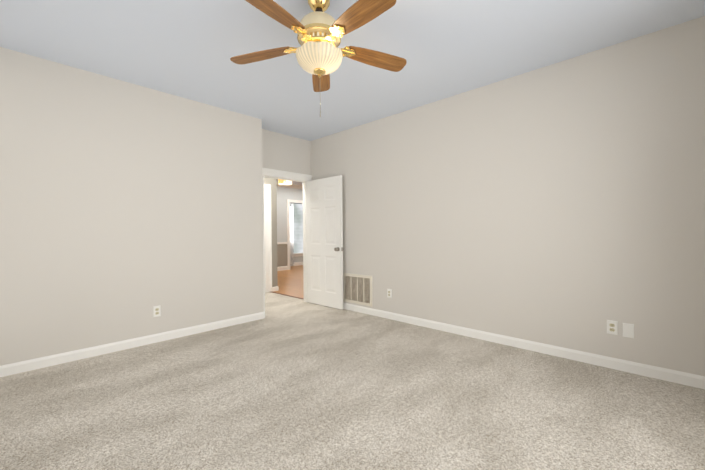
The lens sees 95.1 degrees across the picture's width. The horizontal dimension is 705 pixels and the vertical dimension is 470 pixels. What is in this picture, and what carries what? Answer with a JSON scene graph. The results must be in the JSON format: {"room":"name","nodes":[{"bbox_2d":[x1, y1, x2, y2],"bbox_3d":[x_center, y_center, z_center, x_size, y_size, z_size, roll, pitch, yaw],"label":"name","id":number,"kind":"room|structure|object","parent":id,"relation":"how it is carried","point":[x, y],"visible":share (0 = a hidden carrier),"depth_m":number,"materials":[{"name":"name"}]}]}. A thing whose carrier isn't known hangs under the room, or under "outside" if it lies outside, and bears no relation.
{"room":"empty bedroom","nodes":[
{"label":"empty bedroom","id":0,"kind":"room"},
{"bbox_2d":[0,47,263,365],"bbox_3d":[-2.463,-0.211,3.501,0.470,2.740,3.060,0,1,44],"label":"wall","id":1,"kind":"structure","parent":0,"point":[125,207],"depth_m":3.24,"materials":[{"name":"white paint"}]},
{"bbox_2d":[0,312,264,376],"bbox_3d":[-2.221,1.112,3.407,0.014,0.092,2.924,0,1,44],"label":"baseboard","id":2,"kind":"structure","parent":1,"relation":"attached to","point":[33,364],"depth_m":3.24,"materials":[{"name":"white wood"}]},
{"bbox_2d":[153,305,160,316],"bbox_3d":[-2.127,0.821,3.510,0.008,0.117,0.072,0,1,44],"label":"outlet","id":3,"kind":"object","parent":1,"relation":"attached to","point":[156,311],"visible":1,"depth_m":3.50,"materials":[{"name":"white plastic"}]},
{"bbox_2d":[264,177,277,286],"bbox_3d":[-2.449,-0.234,5.726,0.120,2.740,2.500,0,1,44],"label":"wall","id":4,"kind":"structure","parent":0,"point":[272,182],"depth_m":6.53,"materials":[{"name":"grey paint"}]},
{"bbox_2d":[264,184,278,292],"bbox_3d":[-2.391,0.060,5.768,0.146,2.150,2.394,0,1,44],"label":"door frame","id":5,"kind":"structure","parent":4,"relation":"attached to","point":[268,238],"depth_m":6.43,"materials":[{"name":"white wood"}]},
{"bbox_2d":[262,129,310,174],"bbox_3d":[-1.141,-0.238,5.142,0.120,2.740,1.140,0,1,44],"label":"wall","id":6,"kind":"structure","parent":0,"point":[281,152],"depth_m":5.13,"materials":[{"name":"white paint"}]},
{"bbox_2d":[262,168,311,311],"bbox_3d":[-1.087,0.053,5.199,0.192,2.155,1.006,0,1,44],"label":"door frame","id":7,"kind":"structure","parent":6,"relation":"attached to","point":[282,175],"depth_m":5.25,"materials":[{"name":"white wood"}]},
{"bbox_2d":[306,175,343,309],"bbox_3d":[-0.463,0.100,5.170,0.840,2.028,0.167,0,1,44],"label":"door","id":8,"kind":"structure","parent":7,"relation":"in","point":[324,247],"depth_m":5.12,"materials":[{"name":"white wood"}]},
{"bbox_2d":[272,292,303,298],"bbox_3d":[-1.207,1.119,6.053,1.230,0.007,0.038,0,1,44],"label":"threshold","id":9,"kind":"structure","parent":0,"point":[287,295],"depth_m":6.04,"materials":[{"name":"brown wood"}]},
{"bbox_2d":[273,265,303,297],"bbox_3d":[-0.745,1.135,9.473,5.280,0.100,5.600,0,1,44],"label":"floor","id":10,"kind":"structure","parent":0,"point":[290,282],"depth_m":7.82,"materials":[{"name":"brown wood"}]},
{"bbox_2d":[277,186,302,241],"bbox_3d":[-1.908,-0.288,10.598,0.160,2.740,5.540,0,1,44],"label":"wall","id":11,"kind":"structure","parent":0,"point":[284,194],"depth_m":10.18,"materials":[{"name":"grey paint"}]},
{"bbox_2d":[277,182,302,270],"bbox_3d":[-2.083,-0.289,10.848,0.940,2.740,5.420,0,1,44],"label":"trim","id":12,"kind":"structure","parent":11,"relation":"attached to","point":[283,254],"depth_m":10.28,"materials":[{"name":"white wood"}]},
{"bbox_2d":[291,256,302,262],"bbox_3d":[-1.949,-0.299,11.757,0.120,2.740,3.920,0,1,44],"label":"wall","id":13,"kind":"structure","parent":0,"point":[298,259],"depth_m":11.65,"materials":[{"name":"grey paint"}]},
{"bbox_2d":[293,203,302,252],"bbox_3d":[-1.747,-0.282,11.896,0.010,1.800,1.240,0,1,44],"label":"window blinds","id":14,"kind":"object","parent":13,"relation":"attached to","point":[298,225],"depth_m":11.67,"materials":[{"name":"white"}]},
{"bbox_2d":[0,292,704,469],"bbox_3d":[-0.825,1.203,2.766,6.320,0.100,4.220,0,1,44],"label":"floor carpet","id":15,"kind":"object","parent":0,"point":[289,383],"visible":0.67,"depth_m":2.18,"materials":[{"name":"beige carpet"}]},
{"bbox_2d":[0,0,704,185],"bbox_3d":[-0.381,-1.675,6.161,10.370,0.100,9.820,0,1,44],"label":"ceiling","id":16,"kind":"structure","parent":0,"point":[187,49],"depth_m":2.67,"materials":[{"name":"white paint"}]},
{"bbox_2d":[278,179,291,184],"bbox_3d":[-1.879,-1.534,8.987,0.380,0.215,0.380,0,1,44],"label":"light","id":17,"kind":"object","parent":16,"relation":"attached to","point":[283,182],"visible":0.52,"depth_m":8.84,"materials":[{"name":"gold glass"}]},
{"bbox_2d":[230,0,406,116],"bbox_3d":[-0.210,-1.188,2.126,1.238,0.795,1.255,0,1,44],"label":"fan","id":18,"kind":"object","parent":16,"relation":"hanging from","point":[320,32],"visible":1,"depth_m":2.06,"materials":[{"name":"brown wood"}]},
{"bbox_2d":[311,16,704,375],"bbox_3d":[1.093,-0.243,3.883,5.090,2.740,0.120,0,1,44],"label":"wall","id":19,"kind":"structure","parent":0,"point":[560,204],"depth_m":3.04,"materials":[{"name":"white paint"}]},
{"bbox_2d":[343,273,371,306],"bbox_3d":[0.071,0.790,4.784,0.575,0.435,0.011,0,1,44],"label":"air vent","id":20,"kind":"object","parent":19,"relation":"in","point":[357,289],"visible":1,"depth_m":4.77,"materials":[{"name":"white metal"}]},
{"bbox_2d":[387,289,391,297],"bbox_3d":[0.499,0.781,4.378,0.072,0.117,0.008,0,1,44],"label":"outlet","id":21,"kind":"object","parent":19,"relation":"attached to","point":[389,293],"visible":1,"depth_m":4.37,"materials":[{"name":"white plastic"}]},
{"bbox_2d":[343,303,704,388],"bbox_3d":[1.057,1.082,3.848,4.850,0.092,0.014,0,1,44],"label":"baseboard","id":22,"kind":"structure","parent":19,"relation":"attached to","point":[682,378],"depth_m":3.03,"materials":[{"name":"white wood"}]},
{"bbox_2d":[607,320,617,334],"bbox_3d":[2.211,0.780,2.746,0.072,0.117,0.008,0,1,44],"label":"outlet","id":23,"kind":"object","parent":19,"relation":"attached to","point":[612,327],"visible":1,"depth_m":2.74,"materials":[{"name":"white plastic"}]},
{"bbox_2d":[623,323,633,337],"bbox_3d":[2.286,0.785,2.675,0.072,0.117,0.007,0,1,44],"label":"electrical outlet plate","id":24,"kind":"object","parent":19,"relation":"attached to","point":[628,330],"visible":1,"depth_m":2.67,"materials":[{"name":"white plastic"}]}
]}

